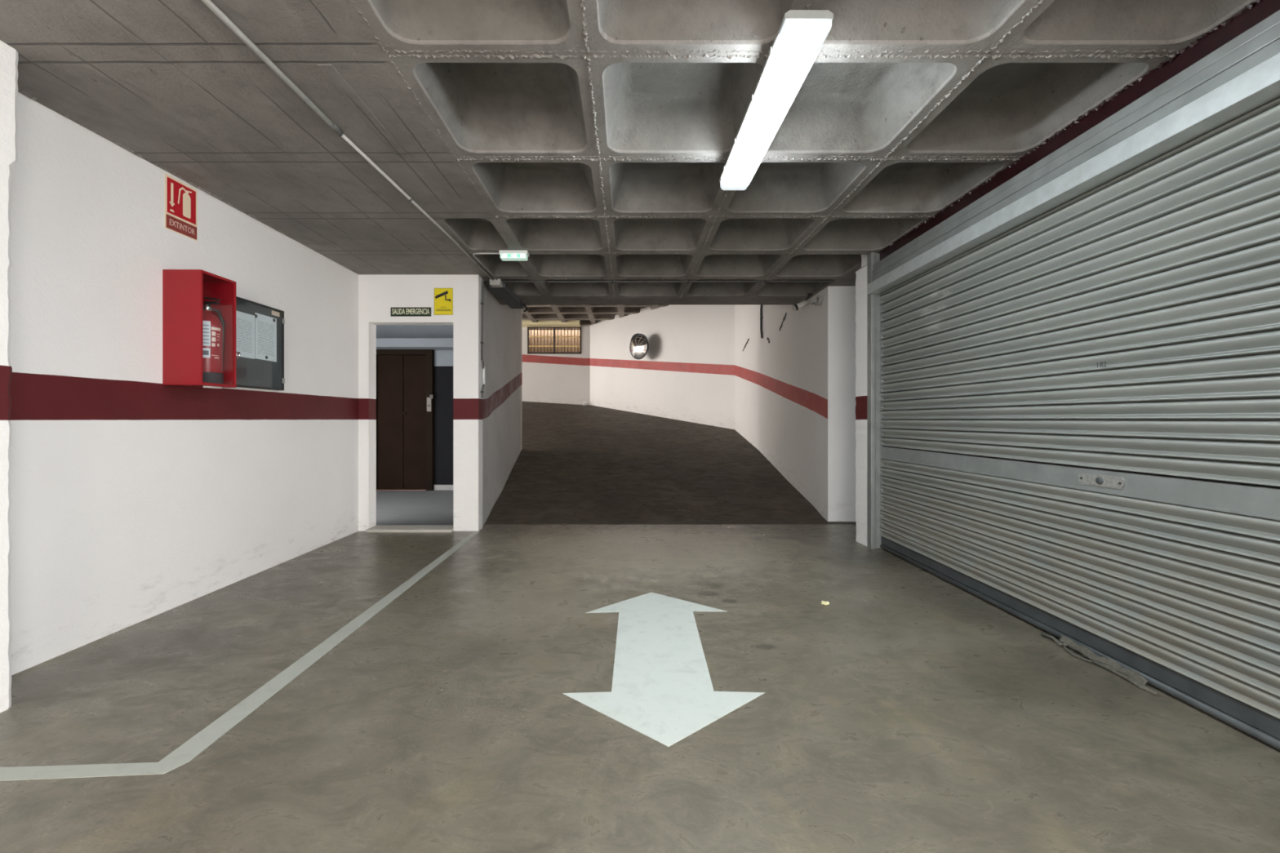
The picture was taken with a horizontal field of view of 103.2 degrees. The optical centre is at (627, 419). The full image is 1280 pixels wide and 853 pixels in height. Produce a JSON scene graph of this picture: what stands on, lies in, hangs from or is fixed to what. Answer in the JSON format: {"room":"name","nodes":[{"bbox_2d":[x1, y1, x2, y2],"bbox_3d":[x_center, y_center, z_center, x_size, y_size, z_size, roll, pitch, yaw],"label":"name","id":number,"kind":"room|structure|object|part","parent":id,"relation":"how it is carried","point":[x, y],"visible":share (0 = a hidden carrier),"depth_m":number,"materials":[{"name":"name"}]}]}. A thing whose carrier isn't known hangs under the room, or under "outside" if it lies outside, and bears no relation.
{"room":"underground parking garage","nodes":[
{"label":"underground parking garage","id":0,"kind":"room"},
{"bbox_2d":[0,40,18,712],"bbox_3d":[-2.674,-0.169,-2.047,0.552,2.623,8.106,0,0,0],"label":"wall pier","id":1,"kind":"object","parent":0,"point":[9,59],"visible":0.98,"depth_m":1.95,"materials":[{"name":"white paint"}]},
{"bbox_2d":[9,91,358,675],"bbox_3d":[-2.825,-0.164,3.550,0.250,2.693,3.300,0,0,0],"label":"wall","id":2,"kind":"structure","parent":0,"point":[135,498],"depth_m":2.81,"materials":[{"name":"white paint"}]},
{"bbox_2d":[164,173,197,240],"bbox_3d":[-2.697,-1.274,3.062,0.006,0.318,0.219,0,0,0],"label":"sign","id":3,"kind":"object","parent":2,"relation":"attached to","point":[180,198],"visible":1,"depth_m":3.05,"materials":[{"name":"red plastic"}]},
{"bbox_2d":[162,269,240,388],"bbox_3d":[-2.579,-0.529,3.080,0.242,0.680,0.280,0,0,0],"label":"fire extinguisher cabinet","id":4,"kind":"object","parent":2,"relation":"attached to","point":[184,291],"visible":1,"depth_m":2.94,"materials":[{"name":"red metal"}]},
{"bbox_2d":[203,297,225,384],"bbox_3d":[-2.566,-0.474,3.088,0.157,0.540,0.157,0,0,-28],"label":"fire extinguisher","id":5,"kind":"object","parent":4,"relation":"in","point":[213,328],"visible":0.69,"depth_m":3.06,"materials":[{"name":"red metal"}]},
{"bbox_3d":[-2.534,-0.723,3.088,0.085,0.041,0.024,0,0,0],"label":"lever","id":6,"kind":"part","parent":5,"relation":"part of","materials":[{"name":"black plastic"}]},
{"bbox_2d":[211,326,220,331],"bbox_3d":[-2.494,-0.546,3.069,0.005,0.017,0.054,0,0,15],"label":"print","id":7,"kind":"object","parent":5,"relation":"attached to","point":[213,328],"depth_m":3.07,"materials":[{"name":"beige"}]},
{"bbox_3d":[-2.482,-0.534,3.072,0.009,0.670,0.265,0,0,0],"label":"door frame","id":8,"kind":"part","parent":4,"relation":"part of","materials":[{"name":"red metal"}]},
{"bbox_2d":[235,296,284,390],"bbox_3d":[-2.677,-0.528,3.595,0.046,0.613,0.650,0,0,0],"label":"notice board","id":9,"kind":"object","parent":2,"relation":"attached to","point":[251,373],"visible":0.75,"depth_m":3.69,"materials":[{"name":"black plastic"}]},
{"bbox_2d":[235,310,254,359],"bbox_3d":[-2.665,-0.585,3.506,0.001,0.309,0.223,0,0,0],"label":"notice sheet","id":10,"kind":"object","parent":9,"relation":"attached to","point":[245,322],"visible":0.64,"depth_m":3.53,"materials":[{"name":"white paper"}]},
{"bbox_2d":[254,312,276,361],"bbox_3d":[-2.665,-0.598,3.732,0.001,0.328,0.220,0,0,0],"label":"notice sheet","id":11,"kind":"object","parent":9,"relation":"attached to","point":[265,329],"visible":1,"depth_m":3.73,"materials":[{"name":"white paper"}]},
{"bbox_2d":[376,489,453,524],"bbox_3d":[-3.230,1.128,6.590,3.140,0.050,2.720,0,0,0],"label":"floor","id":12,"kind":"structure","parent":0,"point":[435,507],"depth_m":6.34,"materials":[{"name":"grey concrete"}]},
{"bbox_2d":[376,324,453,366],"bbox_3d":[-3.425,-0.177,6.625,3.050,2.600,2.790,0,0,0],"label":"wall","id":13,"kind":"structure","parent":0,"point":[442,357],"depth_m":7.90,"materials":[{"name":"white paint"}]},
{"bbox_2d":[376,349,434,490],"bbox_3d":[-3.485,-0.036,7.895,0.970,2.282,0.210,0,0,0],"label":"door","id":14,"kind":"structure","parent":13,"relation":"in","point":[405,378],"depth_m":7.89,"materials":[{"name":"brown wood"}]},
{"bbox_3d":[-3.703,0.048,7.920,0.395,2.090,0.060,0,0,0],"label":"panel","id":15,"kind":"part","parent":14,"relation":"part of","materials":[{"name":"brown wood"}]},
{"bbox_3d":[-3.510,1.098,7.880,0.780,0.014,0.100,0,0,0],"label":"sill","id":16,"kind":"part","parent":14,"relation":"part of","materials":[{"name":"brown"}]},
{"bbox_3d":[-3.310,0.048,7.932,0.380,2.090,0.060,0,0,0],"label":"panel","id":17,"kind":"part","parent":14,"relation":"part of","materials":[{"name":"brown wood"}]},
{"bbox_3d":[-3.065,-0.227,7.810,0.070,0.220,0.020,0,0,0],"label":"plate","id":18,"kind":"part","parent":14,"relation":"part of","materials":[{"name":"grey metal"}]},
{"bbox_3d":[-3.050,-0.247,7.805,0.100,0.260,0.030,0,0,0],"label":"call panel","id":19,"kind":"part","parent":14,"relation":"part of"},
{"bbox_2d":[434,366,453,484],"bbox_3d":[-3.375,-0.027,7.960,2.850,2.300,0.120,0,0,0],"label":"panelling","id":20,"kind":"object","parent":13,"relation":"attached to","point":[443,375],"visible":0.18,"depth_m":7.90,"materials":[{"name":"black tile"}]},
{"bbox_2d":[434,484,453,489],"bbox_3d":[-2.470,1.073,7.940,1.100,0.100,0.120,0,0,0],"label":"baseboard","id":21,"kind":"structure","parent":13,"relation":"attached to","point":[436,486],"depth_m":7.88,"materials":[{"name":"grey"}]},
{"bbox_2d":[376,337,453,350],"bbox_3d":[-3.220,-1.317,6.615,3.160,0.480,2.770,0,0,0],"label":"ceiling","id":22,"kind":"structure","parent":0,"point":[435,344],"depth_m":7.55,"materials":[{"name":"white paint"}]},
{"bbox_2d":[358,274,482,531],"bbox_3d":[-2.200,-0.148,5.155,1.400,2.643,0.150,0,0,0],"label":"wall","id":23,"kind":"structure","parent":0,"point":[377,293],"depth_m":5.08,"materials":[{"name":"white paint"}]},
{"bbox_2d":[391,306,431,316],"bbox_3d":[-2.175,-1.075,5.076,0.406,0.091,0.007,0,0,0],"label":"exit sign","id":24,"kind":"object","parent":23,"relation":"attached to","point":[395,311],"visible":1,"depth_m":5.07,"materials":[{"name":"black"}]},
{"bbox_2d":[434,288,453,315],"bbox_3d":[-1.848,-1.179,5.077,0.188,0.269,0.006,0,0,0],"label":"sign","id":25,"kind":"object","parent":23,"relation":"attached to","point":[443,297],"visible":1,"depth_m":5.08,"materials":[{"name":"yellow plastic"}]},
{"bbox_2d":[482,284,520,525],"bbox_3d":[-1.733,-0.797,6.842,0.172,3.960,3.518,0,0,-5],"label":"wall","id":26,"kind":"structure","parent":0,"point":[501,399],"depth_m":6.32,"materials":[{"name":"paint"}]},
{"bbox_2d":[480,278,489,398],"bbox_3d":[-1.467,-0.831,5.212,0.040,1.231,0.155,0,0,21],"label":"conduit","id":27,"kind":"object","parent":26,"relation":"attached to","point":[484,279],"visible":1,"depth_m":5.16,"materials":[{"name":"white plastic"}]},
{"bbox_2d":[520,308,521,450],"bbox_3d":[-5.915,-1.085,8.675,8.170,3.384,0.150,0,0,0],"label":"wall","id":28,"kind":"structure","parent":0,"point":[521,308],"depth_m":8.68,"materials":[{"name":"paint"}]},
{"bbox_2d":[528,329,579,351],"bbox_3d":[-1.750,-2.127,15.600,8.500,5.500,0.200,0,0,0],"label":"brick wall","id":29,"kind":"structure","parent":0,"point":[547,332],"depth_m":15.50,"materials":[{"name":"beige brick"}]},
{"bbox_2d":[521,324,590,404],"bbox_3d":[-5.500,-1.535,14.545,9.000,2.384,0.250,0,0,0],"label":"wall","id":30,"kind":"structure","parent":0,"point":[565,379],"depth_m":14.42,"materials":[{"name":"paint"}]},
{"bbox_2d":[527,326,581,354],"bbox_3d":[-2.095,-2.245,14.453,1.530,0.777,0.106,0,0,0],"label":"window","id":31,"kind":"structure","parent":30,"relation":"in","point":[528,336],"depth_m":14.41,"materials":[{"name":"brown"}]},
{"bbox_2d":[521,304,668,329],"bbox_3d":[-3.450,-2.797,10.810,13.100,0.240,8.780,0,0,0],"label":"ceiling","id":32,"kind":"structure","parent":0,"point":[588,314],"depth_m":12.75,"materials":[{"name":"concrete"}]},
{"bbox_2d":[521,320,580,327],"bbox_3d":[-5.675,-2.709,14.220,8.650,0.175,0.399,0,0,0],"label":"beam","id":33,"kind":"structure","parent":32,"relation":"attached to","point":[525,323],"depth_m":14.02,"materials":[{"name":"yellow paint"}]},
{"bbox_2d":[0,0,1255,304],"bbox_3d":[-0.050,-2.107,0.210,5.900,1.339,12.420,0,0,0],"label":"ceiling","id":34,"kind":"structure","parent":0,"point":[593,139],"depth_m":2.57,"materials":[{"name":"concrete"}]},
{"bbox_2d":[201,0,493,280],"bbox_3d":[-1.430,-1.437,2.860,0.050,0.028,4.721,0,0,1],"label":"conduit","id":35,"kind":"object","parent":34,"relation":"attached to","point":[209,3],"visible":1,"depth_m":2.27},
{"bbox_2d":[472,252,499,279],"bbox_3d":[-1.237,-1.440,4.806,0.259,0.016,0.828,0,0,0],"label":"conduit","id":36,"kind":"object","parent":34,"relation":"attached to","point":[476,253],"visible":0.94,"depth_m":4.40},
{"bbox_2d":[489,279,502,287],"bbox_3d":[-1.373,-1.418,5.282,0.115,0.062,0.115,0,0,0],"label":"junction box","id":37,"kind":"object","parent":34,"relation":"attached to","point":[495,283],"visible":0.96,"depth_m":5.23,"materials":[{"name":"grey plastic"}]},
{"bbox_3d":[-1.373,-1.392,5.282,0.105,0.010,0.105,0,0,0],"label":"lid","id":38,"kind":"part","parent":37,"relation":"part of","materials":[{"name":"grey plastic"}]},
{"bbox_2d":[488,282,524,308],"bbox_3d":[-1.385,-1.419,5.870,0.170,0.058,1.020,0,0,0],"label":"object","id":39,"kind":"object","parent":34,"relation":"attached to","point":[504,293],"visible":0.88,"depth_m":5.75,"materials":[{"name":"black metal"}]},
{"bbox_2d":[520,300,528,311],"bbox_3d":[-1.268,-1.384,6.201,0.059,0.108,0.220,0,0,0],"label":"loose cable","id":40,"kind":"object","parent":39,"relation":"hanging from","point":[522,304],"visible":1,"depth_m":6.19,"materials":[{"name":"rubber"}]},
{"bbox_2d":[498,249,528,260],"bbox_3d":[-0.983,-1.411,4.370,0.245,0.073,0.101,0,0,0],"label":"emergency light","id":41,"kind":"object","parent":34,"relation":"attached to","point":[505,255],"visible":1,"depth_m":4.33,"materials":[{"name":"white plastic"}]},
{"bbox_2d":[502,280,835,283],"bbox_3d":[0.420,-1.437,5.285,3.460,0.025,0.049,0,0,0],"label":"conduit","id":42,"kind":"object","parent":34,"relation":"attached to","point":[545,281],"visible":1,"depth_m":5.28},
{"bbox_2d":[719,9,833,190],"bbox_3d":[0.616,-1.387,2.334,0.186,0.125,1.203,0,0,0],"label":"lamp","id":43,"kind":"object","parent":34,"relation":"attached to","point":[801,35],"visible":1,"depth_m":2.04,"materials":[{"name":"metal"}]},
{"bbox_2d":[721,40,820,186],"bbox_3d":[0.616,-1.349,2.357,0.168,0.047,1.048,0,0,0],"label":"diffuser","id":44,"kind":"object","parent":43,"relation":"attached to","point":[784,72],"depth_m":2.17,"materials":[{"name":"white plastic"}]},
{"bbox_2d":[791,293,812,311],"bbox_3d":[2.018,-1.351,5.877,0.224,0.194,0.113,0,0,0],"label":"security camera","id":45,"kind":"object","parent":34,"relation":"attached to","point":[796,307],"visible":1,"depth_m":5.86,"materials":[{"name":"white plastic"}]},
{"bbox_2d":[877,0,1279,260],"bbox_3d":[2.290,-1.464,-0.780,0.257,0.373,10.440,0,0,0],"label":"wall","id":46,"kind":"structure","parent":34,"relation":"attached to","point":[1254,13],"depth_m":2.27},
{"bbox_2d":[0,524,1279,852],"bbox_3d":[0.000,1.123,-0.400,6.000,0.001,11.600,0,0,0],"label":"floor","id":47,"kind":"structure","parent":0,"point":[909,711],"depth_m":1.87,"materials":[{"name":"concrete"}]},
{"bbox_2d":[0,531,479,781],"bbox_3d":[-1.909,1.122,3.310,0.943,0.002,3.500,0,0,0],"label":"floor line","id":48,"kind":"object","parent":47,"relation":"on","point":[188,751],"depth_m":1.84,"materials":[{"name":"paint"}]},
{"bbox_2d":[365,524,453,532],"bbox_3d":[-2.175,1.119,5.130,0.849,0.048,0.220,0,0,0],"label":"threshold","id":49,"kind":"object","parent":47,"relation":"on","point":[378,528],"visible":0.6,"depth_m":5.07,"materials":[{"name":"stone"}]},
{"bbox_2d":[562,592,764,746],"bbox_3d":[0.156,1.122,2.509,0.848,0.002,1.548,0,0,0],"label":"arrow marking","id":50,"kind":"object","parent":47,"relation":"on","point":[662,690],"depth_m":2.19,"materials":[{"name":"paint"}]},
{"bbox_2d":[821,600,829,604],"bbox_3d":[1.192,1.111,3.066,0.046,0.020,0.036,0,0,-25],"label":"paper scrap","id":51,"kind":"object","parent":47,"relation":"on","point":[822,602],"visible":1,"depth_m":3.06,"materials":[{"name":"beige paper"}]},
{"bbox_2d":[1040,631,1159,695],"bbox_3d":[2.132,1.100,2.336,0.066,0.056,0.572,0,0,0],"label":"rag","id":52,"kind":"object","parent":47,"relation":"on","point":[1134,677],"visible":1,"depth_m":2.28,"materials":[{"name":"grey fabric"}]},
{"bbox_2d":[590,304,734,429],"bbox_3d":[0.581,-1.252,12.605,0.250,3.051,5.384,0,0,-40],"label":"wall","id":53,"kind":"structure","parent":0,"point":[686,371],"depth_m":11.88,"materials":[{"name":"paint"}]},
{"bbox_2d":[629,333,648,359],"bbox_3d":[0.274,-1.767,12.324,0.468,0.630,0.464,0,0,0],"label":"convex mirror","id":54,"kind":"object","parent":53,"relation":"attached to","point":[638,347],"visible":1,"depth_m":12.27,"materials":[{"name":"white mirror"}]},
{"bbox_2d":[484,400,856,524],"bbox_3d":[-3.650,0.020,10.400,12.700,2.207,10.000,0,0,0],"label":"ramp","id":55,"kind":"structure","parent":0,"point":[575,464],"depth_m":7.16,"materials":[{"name":"concrete"}]},
{"bbox_2d":[734,286,827,520],"bbox_3d":[2.360,-0.800,7.993,0.360,3.954,4.928,0,0,0],"label":"wall","id":56,"kind":"structure","parent":0,"point":[781,384],"depth_m":7.01,"materials":[{"name":"paint"}]},
{"bbox_2d":[760,304,763,338],"bbox_3d":[2.188,-1.785,8.200,0.042,0.908,0.425,0,0,6],"label":"pipe","id":57,"kind":"object","parent":56,"relation":"attached to","point":[761,307],"visible":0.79,"depth_m":8.36,"materials":[{"name":"metal"}]},
{"bbox_2d":[779,312,786,330],"bbox_3d":[2.191,-1.377,7.171,0.043,0.195,0.344,0,0,0],"label":"cable","id":58,"kind":"object","parent":56,"relation":"attached to","point":[784,316],"visible":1,"depth_m":7.11,"materials":[{"name":"black rubber"}]},
{"bbox_2d":[810,295,822,305],"bbox_3d":[2.143,-1.338,5.771,0.037,0.115,0.259,0,0,0],"label":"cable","id":59,"kind":"object","parent":56,"relation":"attached to","point":[817,296],"visible":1,"depth_m":5.71,"materials":[{"name":"white plastic"}]},
{"bbox_2d":[827,285,856,521],"bbox_3d":[2.480,-0.152,5.610,0.600,2.650,0.180,0,0,0],"label":"wall","id":60,"kind":"structure","parent":0,"point":[842,303],"depth_m":5.52,"materials":[{"name":"paint"}]},
{"bbox_2d":[855,254,902,546],"bbox_3d":[2.396,-0.267,4.553,0.609,2.820,0.215,0,0,0],"label":"wall pillar","id":61,"kind":"structure","parent":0,"point":[861,273],"depth_m":4.57,"materials":[{"name":"white paint"}]},
{"bbox_2d":[906,448,1279,488],"bbox_3d":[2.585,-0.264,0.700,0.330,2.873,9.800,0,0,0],"label":"rail","id":62,"kind":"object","parent":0,"point":[907,448],"depth_m":2.46,"materials":[{"name":"metal"}]},
{"bbox_3d":[2.270,-0.069,-1.615,0.300,2.423,4.969,0,0,0],"label":"wall","id":63,"kind":"structure","parent":0,"visible":0},
{"bbox_2d":[866,9,1279,750],"bbox_3d":[2.156,-0.161,2.660,0.157,2.568,3.580,0,0,0],"label":"roller shutter","id":64,"kind":"object","parent":63,"relation":"attached to","point":[1113,302],"visible":1,"depth_m":2.25,"materials":[{"name":"grey paint"}]},
{"bbox_2d":[880,458,1279,719],"bbox_3d":[2.206,0.673,2.665,0.058,0.670,3.430,0,0,0],"label":"curtain","id":65,"kind":"object","parent":64,"relation":"hanging from","point":[1188,590],"depth_m":2.25,"materials":[{"name":"grey metal"}]},
{"bbox_2d":[880,96,1279,486],"bbox_3d":[2.206,-0.493,2.665,0.058,1.447,3.430,0,0,0],"label":"curtain","id":66,"kind":"object","parent":64,"relation":"hanging from","point":[1131,322],"depth_m":2.25,"materials":[{"name":"grey metal"}]},
{"bbox_3d":[2.208,0.287,2.665,0.054,0.105,3.430,0,0,0],"label":"lock rail","id":67,"kind":"part","parent":64,"relation":"part of","materials":[{"name":"silver metal"}]},
{"bbox_3d":[2.212,1.044,2.665,0.046,0.067,3.430,0,0,0],"label":"rail","id":68,"kind":"part","parent":64,"relation":"part of","materials":[{"name":"metal"}]},
{"bbox_3d":[2.187,0.285,2.345,0.005,0.056,0.226,0,0,0],"label":"lock plate","id":69,"kind":"part","parent":64,"relation":"part of","materials":[{"name":"metal"}]}
]}

